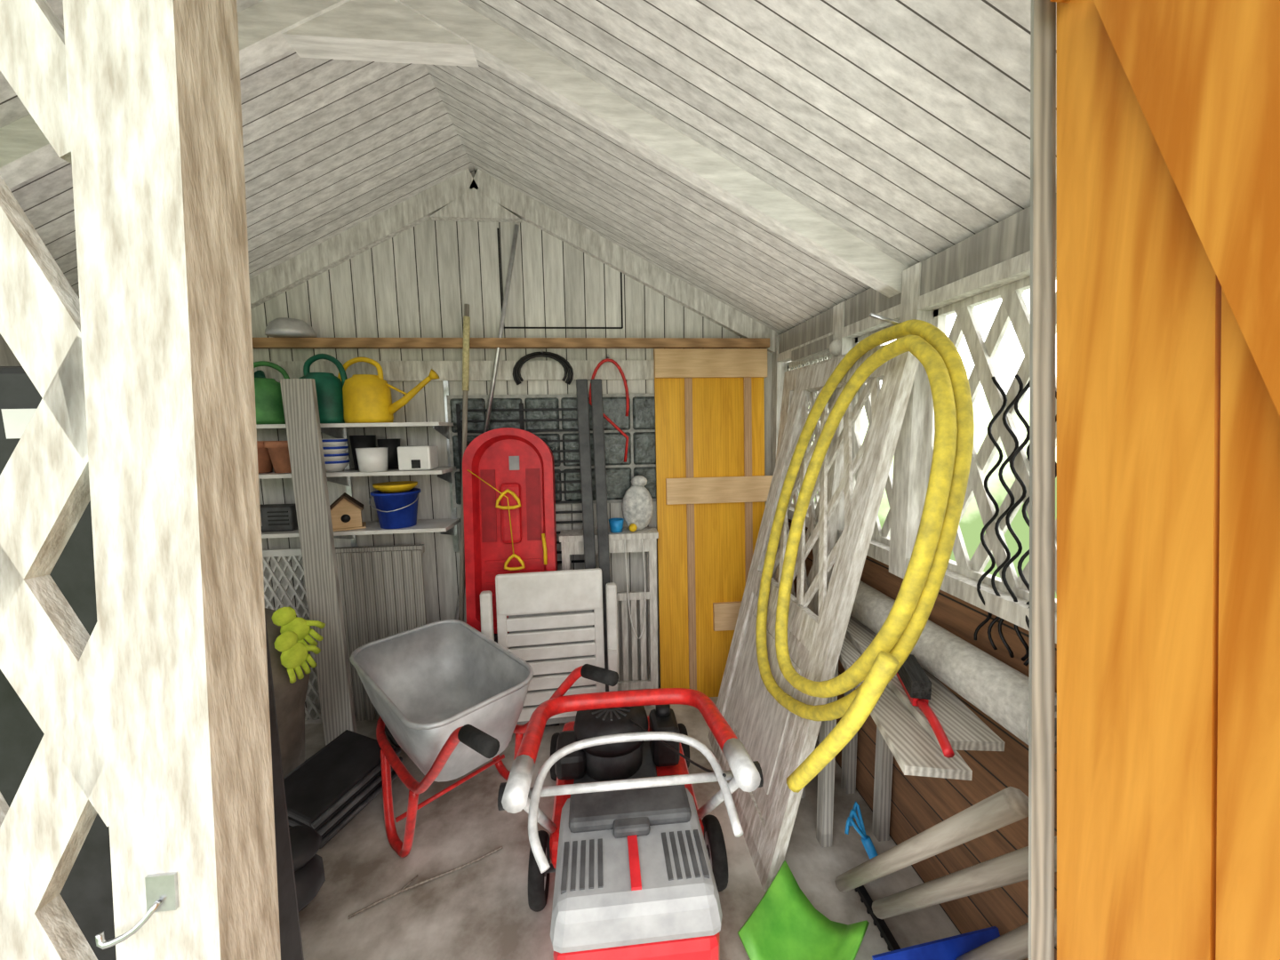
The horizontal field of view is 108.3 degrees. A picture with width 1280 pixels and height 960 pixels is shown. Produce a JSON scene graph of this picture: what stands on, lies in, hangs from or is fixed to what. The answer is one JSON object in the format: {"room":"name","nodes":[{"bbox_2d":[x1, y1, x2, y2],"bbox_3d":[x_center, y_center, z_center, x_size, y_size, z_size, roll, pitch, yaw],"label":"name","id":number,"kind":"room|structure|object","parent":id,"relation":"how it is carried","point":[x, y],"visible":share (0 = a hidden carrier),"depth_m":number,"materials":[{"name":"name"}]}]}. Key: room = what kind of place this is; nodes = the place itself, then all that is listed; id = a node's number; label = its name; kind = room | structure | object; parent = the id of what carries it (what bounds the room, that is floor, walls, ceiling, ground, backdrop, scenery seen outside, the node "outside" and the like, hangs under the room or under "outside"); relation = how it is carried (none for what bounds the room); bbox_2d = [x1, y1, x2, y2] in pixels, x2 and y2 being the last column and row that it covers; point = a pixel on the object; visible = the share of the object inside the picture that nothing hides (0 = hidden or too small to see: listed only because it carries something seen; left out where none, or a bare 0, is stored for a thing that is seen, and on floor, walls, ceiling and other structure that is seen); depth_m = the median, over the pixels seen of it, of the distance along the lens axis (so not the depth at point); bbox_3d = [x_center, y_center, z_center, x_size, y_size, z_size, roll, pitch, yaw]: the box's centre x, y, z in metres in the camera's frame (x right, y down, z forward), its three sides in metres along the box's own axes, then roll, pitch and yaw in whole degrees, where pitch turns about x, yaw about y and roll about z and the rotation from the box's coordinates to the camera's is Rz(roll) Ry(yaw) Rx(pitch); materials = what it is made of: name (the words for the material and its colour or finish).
{"room":"garden shed","nodes":[
{"label":"garden shed","id":0,"kind":"room"},
{"bbox_2d":[0,333,21,366],"bbox_3d":[-2.322,0.400,1.356,0.060,1.980,2.130,-2,6,-5],"label":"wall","id":1,"kind":"structure","parent":0,"point":[7,357],"depth_m":1.71,"materials":[{"name":"white wood"}]},
{"bbox_2d":[0,0,280,959],"bbox_3d":[-0.607,0.025,0.390,3.200,3.030,0.308,-2,6,-5],"label":"wall","id":2,"kind":"structure","parent":0,"point":[155,723],"depth_m":0.38,"materials":[{"name":"white paint"}]},
{"bbox_2d":[1028,0,1055,959],"bbox_3d":[0.498,0.017,0.574,0.035,1.209,0.108,-2,6,-5],"label":"trim","id":3,"kind":"structure","parent":2,"relation":"attached to","point":[1043,12],"depth_m":0.57,"materials":[{"name":"white wood"}]},
{"bbox_2d":[1050,0,1279,959],"bbox_3d":[0.556,0.373,0.132,0.045,2.218,1.064,-2,6,-5],"label":"door","id":4,"kind":"structure","parent":2,"relation":"in","point":[1168,111],"depth_m":0.45,"materials":[{"name":"orange wood"}]},
{"bbox_2d":[250,170,771,710],"bbox_3d":[-0.804,-0.161,2.491,3.200,2.790,0.064,-2,6,-5],"label":"wall","id":5,"kind":"structure","parent":0,"point":[418,282],"depth_m":2.40,"materials":[{"name":"white wood"}]},
{"bbox_2d":[256,380,460,551],"bbox_3d":[-1.629,-0.056,2.265,1.350,0.950,0.250,-2,6,-5],"label":"wall shelf","id":6,"kind":"object","parent":5,"relation":"attached to","point":[449,526],"visible":0.44,"depth_m":2.24,"materials":[{"name":"white plastic"}]},
{"bbox_2d":[256,440,273,472],"bbox_3d":[-1.843,-0.111,2.229,0.162,0.150,0.162,-2,6,-5],"label":"terracotta pot","id":7,"kind":"object","parent":6,"relation":"on","point":[265,465],"visible":0.37,"depth_m":2.20,"materials":[{"name":"orange ceramic"}]},
{"bbox_2d":[253,360,289,424],"bbox_3d":[-1.885,-0.409,2.173,0.458,0.296,0.166,-2,7,-10],"label":"watering can","id":8,"kind":"object","parent":6,"relation":"on","point":[268,400],"visible":0.37,"depth_m":2.15,"materials":[{"name":"green plastic"}]},
{"bbox_2d":[264,440,291,472],"bbox_3d":[-1.702,-0.112,2.222,0.152,0.150,0.152,-2,6,-5],"label":"terracotta pot","id":9,"kind":"object","parent":6,"relation":"on","point":[278,451],"visible":0.66,"depth_m":2.17,"materials":[{"name":"orange ceramic"}]},
{"bbox_2d":[259,504,298,531],"bbox_3d":[-1.796,0.184,2.243,0.260,0.120,0.106,-2,6,-5],"label":"radio","id":10,"kind":"object","parent":6,"relation":"on","point":[274,517],"visible":0.56,"depth_m":2.20,"materials":[{"name":"grey plastic"}]},
{"bbox_2d":[266,511,287,512],"bbox_3d":[-1.723,0.152,2.196,0.090,0.006,0.004,-2,6,-5],"label":"grille","id":11,"kind":"object","parent":10,"relation":"attached to","point":[267,511],"depth_m":2.20,"materials":[{"name":"black plastic"}]},
{"bbox_2d":[267,515,287,517],"bbox_3d":[-1.722,0.172,2.199,0.090,0.006,0.004,-2,6,-5],"label":"grille","id":12,"kind":"object","parent":10,"relation":"attached to","point":[268,516],"depth_m":2.20,"materials":[{"name":"black plastic"}]},
{"bbox_2d":[267,519,288,521],"bbox_3d":[-1.722,0.192,2.201,0.090,0.006,0.004,-2,6,-5],"label":"grille","id":13,"kind":"object","parent":10,"relation":"attached to","point":[268,520],"depth_m":2.20,"materials":[{"name":"black plastic"}]},
{"bbox_2d":[268,523,288,525],"bbox_3d":[-1.722,0.212,2.203,0.090,0.006,0.004,-2,6,-5],"label":"grille","id":14,"kind":"object","parent":10,"relation":"attached to","point":[268,524],"depth_m":2.20,"materials":[{"name":"black plastic"}]},
{"bbox_2d":[254,353,347,423],"bbox_3d":[-1.626,-0.434,2.222,0.507,0.328,0.183,0,6,10],"label":"watering can","id":15,"kind":"object","parent":6,"relation":"on","point":[329,387],"visible":0.68,"depth_m":2.16,"materials":[{"name":"green plastic"}]},
{"bbox_2d":[321,438,349,471],"bbox_3d":[-1.482,-0.121,2.232,0.134,0.157,0.134,-2,6,-5],"label":"bowls","id":16,"kind":"object","parent":6,"relation":"on","point":[335,455],"visible":0.79,"depth_m":2.19,"materials":[{"name":"white ceramic"}]},
{"bbox_2d":[329,492,366,531],"bbox_3d":[-1.443,0.151,2.265,0.160,0.168,0.150,-5,7,-30],"label":"birdhouse","id":17,"kind":"object","parent":6,"relation":"on","point":[346,511],"visible":0.84,"depth_m":2.22,"materials":[{"name":"brown wood"}]},
{"bbox_2d":[349,434,375,470],"bbox_3d":[-1.385,-0.139,2.320,0.116,0.170,0.116,-2,6,-5],"label":"plant pot","id":18,"kind":"object","parent":6,"relation":"on","point":[356,441],"visible":0.37,"depth_m":2.27,"materials":[{"name":"plastic"}]},
{"bbox_2d":[355,447,387,471],"bbox_3d":[-1.279,-0.098,2.213,0.136,0.110,0.136,-2,6,-5],"label":"planter","id":19,"kind":"object","parent":6,"relation":"on","point":[374,459],"visible":1,"depth_m":2.16,"materials":[{"name":"ceramic"}]},
{"bbox_2d":[376,438,399,469],"bbox_3d":[-1.266,-0.133,2.341,0.104,0.150,0.104,-2,6,-5],"label":"plant pot","id":20,"kind":"object","parent":6,"relation":"on","point":[392,444],"visible":0.77,"depth_m":2.31,"materials":[{"name":"plastic"}]},
{"bbox_2d":[337,356,439,423],"bbox_3d":[-1.204,-0.433,2.216,0.483,0.312,0.174,-1,6,-1],"label":"watering can","id":21,"kind":"object","parent":6,"relation":"on","point":[367,398],"visible":0.92,"depth_m":2.16,"materials":[{"name":"yellow plastic"}]},
{"bbox_2d":[368,480,421,528],"bbox_3d":[-1.205,0.122,2.291,0.226,0.212,0.229,-2,6,-5],"label":"bucket","id":22,"kind":"object","parent":6,"relation":"on","point":[396,502],"visible":1,"depth_m":2.23,"materials":[{"name":"plastic"}]},
{"bbox_2d":[372,480,417,493],"bbox_3d":[-1.207,0.036,2.285,0.200,0.040,0.200,-2,6,-5],"label":"bowl","id":23,"kind":"object","parent":22,"relation":"on","point":[399,486],"depth_m":2.24,"materials":[{"name":"plastic"}]},
{"bbox_2d":[397,445,438,470],"bbox_3d":[-1.088,-0.110,2.268,0.150,0.115,0.124,-2,6,-5],"label":"storage box","id":24,"kind":"object","parent":6,"relation":"on","point":[410,457],"visible":1,"depth_m":2.21,"materials":[{"name":"plastic"}]},
{"bbox_2d":[253,360,765,382],"bbox_3d":[-0.807,-0.569,2.406,3.000,0.100,0.020,-2,6,-5],"label":"wooden beam","id":25,"kind":"structure","parent":5,"relation":"attached to","point":[393,371],"depth_m":2.39,"materials":[{"name":"white paint"}]},
{"bbox_2d":[252,337,769,348],"bbox_3d":[-0.804,-0.692,2.338,3.000,0.045,0.040,-2,6,-5],"label":"tie beam","id":26,"kind":"structure","parent":5,"relation":"attached to","point":[257,342],"depth_m":2.33,"materials":[{"name":"brown wood"}]},
{"bbox_2d":[264,317,317,337],"bbox_3d":[-1.667,-0.729,2.207,0.200,0.085,0.200,-2,6,-5],"label":"metal bowl","id":27,"kind":"object","parent":26,"relation":"on","point":[281,327],"visible":0.97,"depth_m":2.15,"materials":[{"name":"silver metal"}]},
{"bbox_2d":[512,350,573,384],"bbox_3d":[-0.506,-0.583,2.404,0.314,0.174,0.070,-2,6,-5],"label":"cable","id":28,"kind":"object","parent":26,"relation":"hanging from","point":[516,370],"visible":1,"depth_m":2.40,"materials":[{"name":"plastic"}]},
{"bbox_2d":[588,354,629,462],"bbox_3d":[-0.163,-0.374,2.459,0.214,0.562,0.070,-2,6,-5],"label":"hose","id":29,"kind":"object","parent":26,"relation":"hanging from","point":[607,359],"visible":0.91,"depth_m":2.46,"materials":[{"name":"rubber"}]},
{"bbox_2d":[249,168,779,353],"bbox_3d":[-0.814,-1.083,2.337,3.245,0.899,0.045,-2,6,-5],"label":"rafter","id":30,"kind":"structure","parent":5,"relation":"attached to","point":[460,197],"depth_m":2.29,"materials":[{"name":"white paint"}]},
{"bbox_2d":[446,393,656,507],"bbox_3d":[-0.421,-0.161,2.483,1.160,0.590,0.035,-2,6,-5],"label":"window","id":31,"kind":"structure","parent":5,"relation":"in","point":[639,426],"depth_m":2.47,"materials":[{"name":"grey glass"}]},
{"bbox_2d":[0,0,1056,334],"bbox_3d":[-0.697,-0.987,1.078,3.300,0.835,2.680,-2,6,-5],"label":"ceiling","id":32,"kind":"structure","parent":0,"point":[904,125],"depth_m":1.32,"materials":[{"name":"white wood"}]},
{"bbox_2d":[0,0,908,297],"bbox_3d":[-0.720,-0.990,1.333,3.241,0.890,0.090,-2,6,-5],"label":"beam","id":33,"kind":"structure","parent":32,"relation":"attached to","point":[430,32],"depth_m":1.31,"materials":[{"name":"white wood"}]},
{"bbox_2d":[298,686,959,959],"bbox_3d":[-0.609,1.427,0.823,3.400,0.001,3.830,-2,6,-5],"label":"floor","id":34,"kind":"structure","parent":0,"point":[478,910],"depth_m":1.55,"materials":[{"name":"concrete"}]},
{"bbox_2d":[0,366,303,959],"bbox_3d":[-1.130,0.633,0.796,0.820,1.600,0.252,-2,6,-5],"label":"storage cabinet","id":35,"kind":"object","parent":34,"relation":"on","point":[87,892],"visible":0.17,"depth_m":0.69,"materials":[{"name":"black plastic"}]},
{"bbox_2d":[264,608,311,776],"bbox_3d":[-1.656,0.931,1.917,0.500,0.775,0.500,-2,6,-5],"label":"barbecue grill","id":36,"kind":"object","parent":34,"relation":"on","point":[290,699],"visible":0.13,"depth_m":1.90,"materials":[{"name":"black metal"}]},
{"bbox_2d":[271,607,325,683],"bbox_3d":[-1.369,0.646,1.846,0.101,0.305,0.208,0,7,12],"label":"gloves","id":37,"kind":"object","parent":36,"relation":"hanging from","point":[294,649],"visible":1,"depth_m":1.82,"materials":[{"name":"yellow fabric"}]},
{"bbox_2d":[262,548,322,724],"bbox_3d":[-1.881,0.820,2.371,0.495,0.935,0.064,-2,6,-5],"label":"panel","id":38,"kind":"object","parent":34,"relation":"on","point":[270,554],"visible":0.15,"depth_m":2.36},
{"bbox_2d":[288,825,325,911],"bbox_3d":[-1.172,1.254,1.444,0.323,0.222,0.234,-2,6,-5],"label":"bundle","id":39,"kind":"object","parent":34,"relation":"on","point":[308,868],"visible":0.27,"depth_m":1.45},
{"bbox_2d":[280,378,357,745],"bbox_3d":[-1.454,0.422,2.107,0.215,1.740,0.101,-2,6,-5],"label":"plank","id":40,"kind":"object","parent":34,"relation":"on","point":[299,396],"visible":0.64,"depth_m":2.09,"materials":[{"name":"grey wood"}]},
{"bbox_2d":[283,729,402,848],"bbox_3d":[-1.232,1.223,1.868,0.342,0.166,0.371,2,7,23],"label":"storage box","id":41,"kind":"object","parent":34,"relation":"on","point":[331,788],"visible":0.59,"depth_m":1.81,"materials":[{"name":"grey plastic"}]},
{"bbox_2d":[335,544,426,720],"bbox_3d":[-1.350,0.799,2.403,0.485,0.919,0.047,-2,6,-5],"label":"fence panel","id":42,"kind":"object","parent":34,"relation":"on","point":[380,586],"visible":0.49,"depth_m":2.36,"materials":[{"name":"grey wood"}]},
{"bbox_2d":[348,846,502,919],"bbox_3d":[-0.709,1.339,1.565,0.471,0.010,0.046,-4,7,-29],"label":"dry twig","id":43,"kind":"object","parent":34,"relation":"on","point":[405,888],"visible":1,"depth_m":1.54,"materials":[{"name":"brown wood"}]},
{"bbox_2d":[458,304,470,621],"bbox_3d":[-0.903,0.193,2.361,0.176,2.122,0.030,-4,7,-28],"label":"pole","id":44,"kind":"object","parent":34,"relation":"on","point":[466,318],"visible":0.77,"depth_m":2.31,"materials":[{"name":"brown wood"}]},
{"bbox_2d":[349,619,618,857],"bbox_3d":[-0.753,0.946,1.819,1.458,0.748,0.483,5,9,42],"label":"wheelbarrow","id":45,"kind":"object","parent":34,"relation":"on","point":[445,693],"visible":0.93,"depth_m":1.85,"materials":[{"name":"metal"}]},
{"bbox_2d":[349,619,534,781],"bbox_3d":[-0.787,0.851,1.839,0.752,0.309,0.769,-2,6,-5],"label":"tray","id":46,"kind":"object","parent":45,"relation":"on","point":[428,682],"depth_m":1.93,"materials":[{"name":"metal"}]},
{"bbox_2d":[455,224,519,619],"bbox_3d":[-0.835,-0.013,2.393,0.517,2.525,0.034,-3,7,-15],"label":"pole","id":47,"kind":"object","parent":34,"relation":"on","point":[516,227],"visible":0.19,"depth_m":2.34,"materials":[{"name":"metal"}]},
{"bbox_2d":[456,403,584,563],"bbox_3d":[-0.610,0.412,2.513,0.660,1.640,0.026,-2,6,-5],"label":"panel","id":48,"kind":"object","parent":34,"relation":"on","point":[521,409],"visible":0.16,"depth_m":2.43,"materials":[{"name":"black metal"}]},
{"bbox_2d":[494,632,559,726],"bbox_3d":[-0.593,1.000,2.389,0.340,0.500,0.150,-2,6,-5],"label":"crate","id":49,"kind":"object","parent":34,"relation":"on","point":[495,635],"visible":0.02,"depth_m":2.29,"materials":[{"name":"red plastic"}]},
{"bbox_2d":[462,427,557,633],"bbox_3d":[-0.640,0.245,2.301,0.430,1.005,0.204,-2,6,-5],"label":"sled","id":50,"kind":"object","parent":49,"relation":"on","point":[508,473],"visible":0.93,"depth_m":2.30,"materials":[{"name":"red plastic"}]},
{"bbox_2d":[480,568,618,741],"bbox_3d":[-0.421,0.849,2.220,0.630,0.827,0.156,-2,6,-8],"label":"garden chair","id":51,"kind":"object","parent":34,"relation":"on","point":[549,623],"visible":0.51,"depth_m":2.21,"materials":[{"name":"white plastic"}]},
{"bbox_2d":[576,379,596,626],"bbox_3d":[-0.248,0.379,2.319,0.093,1.742,0.123,-2,6,-5],"label":"fence post","id":52,"kind":"object","parent":34,"relation":"on","point":[581,385],"visible":0.49,"depth_m":2.26,"materials":[{"name":"grey wood"}]},
{"bbox_2d":[590,378,610,691],"bbox_3d":[-0.178,0.377,2.325,0.093,1.742,0.123,-2,6,-5],"label":"fence post","id":53,"kind":"object","parent":34,"relation":"on","point":[596,389],"visible":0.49,"depth_m":2.28,"materials":[{"name":"grey wood"}]},
{"bbox_2d":[559,527,658,706],"bbox_3d":[-0.157,0.749,2.498,0.510,0.960,0.150,-2,6,-5],"label":"table","id":54,"kind":"object","parent":34,"relation":"on","point":[572,541],"visible":0.52,"depth_m":2.45,"materials":[{"name":"white paint"}]},
{"bbox_2d":[608,517,623,532],"bbox_3d":[-0.124,0.238,2.430,0.080,0.065,0.080,-2,6,-5],"label":"plant pot","id":55,"kind":"object","parent":54,"relation":"on","point":[616,524],"visible":1,"depth_m":2.40,"materials":[{"name":"plastic"}]},
{"bbox_2d":[628,523,637,531],"bbox_3d":[-0.037,0.249,2.414,0.044,0.044,0.044,-2,6,-5],"label":"ball","id":56,"kind":"object","parent":54,"relation":"on","point":[632,527],"visible":1,"depth_m":2.40,"materials":[{"name":"plastic"}]},
{"bbox_2d":[624,538,646,639],"bbox_3d":[-0.023,0.572,2.407,0.107,0.534,0.020,-2,6,-5],"label":"cable","id":57,"kind":"object","parent":54,"relation":"hanging from","point":[642,539],"visible":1,"depth_m":2.40,"materials":[{"name":"plastic"}]},
{"bbox_2d":[621,475,653,530],"bbox_3d":[-0.013,0.123,2.443,0.170,0.296,0.110,-2,6,-5],"label":"figurine","id":58,"kind":"object","parent":54,"relation":"on","point":[637,505],"visible":0.96,"depth_m":2.41,"materials":[{"name":"white ceramic"}]},
{"bbox_2d":[497,688,763,959],"bbox_3d":[-0.051,0.987,1.576,0.630,0.689,1.108,-2,6,-5],"label":"lawn mower","id":59,"kind":"object","parent":34,"relation":"on","point":[640,875],"depth_m":1.22,"materials":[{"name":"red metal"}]},
{"bbox_2d":[592,708,607,714],"bbox_3d":[-0.109,0.847,1.720,0.150,0.006,0.008,-4,7,-28],"label":"vent","id":60,"kind":"object","parent":59,"relation":"attached to","point":[603,710],"depth_m":1.69,"materials":[{"name":"grey plastic"}]},
{"bbox_2d":[595,708,608,718],"bbox_3d":[-0.109,0.847,1.720,0.008,0.006,0.150,4,8,39],"label":"vent","id":61,"kind":"object","parent":59,"relation":"attached to","point":[600,714],"depth_m":1.69,"materials":[{"name":"grey plastic"}]},
{"bbox_2d":[602,708,609,720],"bbox_3d":[-0.109,0.847,1.720,0.008,0.006,0.150,1,7,17],"label":"vent","id":62,"kind":"object","parent":59,"relation":"attached to","point":[606,711],"depth_m":1.68,"materials":[{"name":"grey plastic"}]},
{"bbox_2d":[609,708,612,720],"bbox_3d":[-0.109,0.847,1.720,0.008,0.006,0.150,-2,6,-5],"label":"vent","id":63,"kind":"object","parent":59,"relation":"attached to","point":[611,709],"depth_m":1.67,"materials":[{"name":"grey plastic"}]},
{"bbox_2d":[611,708,620,719],"bbox_3d":[-0.109,0.847,1.720,0.008,0.006,0.150,-4,7,-28],"label":"vent","id":64,"kind":"object","parent":59,"relation":"attached to","point":[615,712],"depth_m":1.68,"materials":[{"name":"grey plastic"}]},
{"bbox_2d":[611,707,626,716],"bbox_3d":[-0.109,0.847,1.720,0.150,0.006,0.008,4,8,39],"label":"vent","id":65,"kind":"object","parent":59,"relation":"attached to","point":[621,712],"depth_m":1.69,"materials":[{"name":"grey plastic"}]},
{"bbox_2d":[614,707,630,711],"bbox_3d":[-0.109,0.847,1.720,0.150,0.006,0.008,1,7,17],"label":"vent","id":66,"kind":"object","parent":59,"relation":"attached to","point":[618,709],"depth_m":1.70,"materials":[{"name":"grey plastic"}]},
{"bbox_2d":[553,932,719,959],"bbox_3d":[-0.018,1.167,1.264,0.400,0.200,0.360,-2,6,-5],"label":"tub","id":67,"kind":"object","parent":59,"relation":"in","point":[702,947],"depth_m":1.09,"materials":[{"name":"red plastic"}]},
{"bbox_2d":[653,348,772,697],"bbox_3d":[0.413,0.254,2.539,0.640,1.918,0.148,-2,6,-5],"label":"door","id":68,"kind":"structure","parent":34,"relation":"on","point":[713,487],"depth_m":2.52,"materials":[{"name":"yellow wood"}]},
{"bbox_2d":[800,658,893,847],"bbox_3d":[0.757,0.931,1.751,0.255,0.735,0.280,-2,6,-5],"label":"wooden posts","id":69,"kind":"object","parent":34,"relation":"on","point":[884,756],"visible":0.26,"depth_m":1.65,"materials":[{"name":"grey wood"}]},
{"bbox_2d":[839,635,972,780],"bbox_3d":[0.698,0.592,1.364,0.135,0.022,0.741,0,6,8],"label":"plank","id":70,"kind":"object","parent":69,"relation":"on","point":[916,752],"visible":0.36,"depth_m":1.09,"materials":[{"name":"grey wood"}]},
{"bbox_2d":[845,615,1004,751],"bbox_3d":[0.779,0.562,1.409,0.135,0.022,0.729,-1,6,4],"label":"plank","id":71,"kind":"object","parent":70,"relation":"on","point":[963,728],"visible":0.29,"depth_m":1.15,"materials":[{"name":"grey wood"}]},
{"bbox_2d":[896,654,954,758],"bbox_3d":[0.704,0.544,1.147,0.045,0.067,0.343,1,7,15],"label":"brush","id":72,"kind":"object","parent":71,"relation":"on","point":[914,680],"visible":0.98,"depth_m":1.17,"materials":[{"name":"red plastic"}]},
{"bbox_2d":[826,579,1056,753],"bbox_3d":[0.844,0.480,1.413,0.130,0.130,0.866,-2,6,-5],"label":"carpet","id":73,"kind":"object","parent":71,"relation":"on","point":[998,690],"visible":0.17,"depth_m":1.16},
{"bbox_2d":[973,374,1056,665],"bbox_3d":[0.900,0.093,1.106,0.038,0.685,0.180,-2,6,-5],"label":"stakes","id":74,"kind":"object","parent":73,"relation":"on","point":[1013,505],"visible":0.68,"depth_m":1.12,"materials":[{"name":"black metal"}]},
{"bbox_2d":[844,800,878,859],"bbox_3d":[0.752,1.215,1.534,0.114,0.193,0.119,4,8,39],"label":"hand cultivator","id":75,"kind":"object","parent":34,"relation":"on","point":[866,840],"visible":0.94,"depth_m":1.54,"materials":[{"name":"blue plastic"}]},
{"bbox_2d":[737,786,1028,959],"bbox_3d":[0.480,0.915,1.087,0.398,0.901,0.664,-2,6,-5],"label":"snow shovel","id":76,"kind":"object","parent":34,"relation":"on","point":[784,924],"visible":0.98,"depth_m":1.28,"materials":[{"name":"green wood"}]},
{"bbox_2d":[855,835,1056,951],"bbox_3d":[0.715,0.957,1.122,0.040,0.820,0.683,-1,6,-3],"label":"broom","id":77,"kind":"object","parent":34,"relation":"on","point":[1012,868],"visible":0.77,"depth_m":1.04,"materials":[{"name":"brown wood"}]},
{"bbox_2d":[872,908,1056,959],"bbox_3d":[0.758,1.019,0.971,0.371,0.726,0.363,-2,6,-5],"label":"snow shovel","id":78,"kind":"object","parent":34,"relation":"on","point":[987,943],"visible":0.35,"depth_m":1.12,"materials":[{"name":"blue plastic"}]},
{"bbox_2d":[769,192,1056,959],"bbox_3d":[0.881,0.314,1.649,0.145,1.980,2.130,-2,6,-5],"label":"wall","id":79,"kind":"structure","parent":0,"point":[998,255],"depth_m":1.38,"materials":[{"name":"white paint"}]},
{"bbox_2d":[787,352,831,512],"bbox_3d":[0.835,-0.210,2.238,0.018,0.780,0.610,-2,6,-5],"label":"window","id":80,"kind":"structure","parent":79,"relation":"in","point":[791,365],"depth_m":2.23,"materials":[{"name":"white paint"}]},
{"bbox_2d":[771,353,846,615],"bbox_3d":[0.727,0.388,2.173,0.199,1.826,0.600,-2,6,-5],"label":"lattice","id":81,"kind":"object","parent":80,"relation":"attached to","point":[836,473],"visible":0.12,"depth_m":1.94,"materials":[{"name":"white paint"}]},
{"bbox_2d":[708,344,919,891],"bbox_3d":[0.581,0.422,1.799,0.459,1.760,0.760,-2,6,-5],"label":"door leaf","id":82,"kind":"structure","parent":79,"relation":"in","point":[772,735],"depth_m":1.60,"materials":[{"name":"white paint"}]},
{"bbox_2d":[755,312,974,792],"bbox_3d":[0.612,0.158,1.427,0.399,1.295,0.956,0,6,6],"label":"garden hose","id":83,"kind":"object","parent":82,"relation":"hanging from","point":[910,612],"visible":1,"depth_m":1.11,"materials":[{"name":"rubber"}]},
{"bbox_2d":[851,324,897,545],"bbox_3d":[0.886,-0.160,1.698,0.026,0.810,0.390,-2,6,-5],"label":"window","id":84,"kind":"structure","parent":79,"relation":"in","point":[883,535],"depth_m":1.75,"materials":[{"name":"white paint"}]},
{"bbox_2d":[923,266,1056,612],"bbox_3d":[0.946,-0.089,1.060,0.026,0.810,0.820,-2,6,-5],"label":"lattice","id":85,"kind":"structure","parent":79,"relation":"in","point":[1012,308],"depth_m":1.22,"materials":[{"name":"white paint"}]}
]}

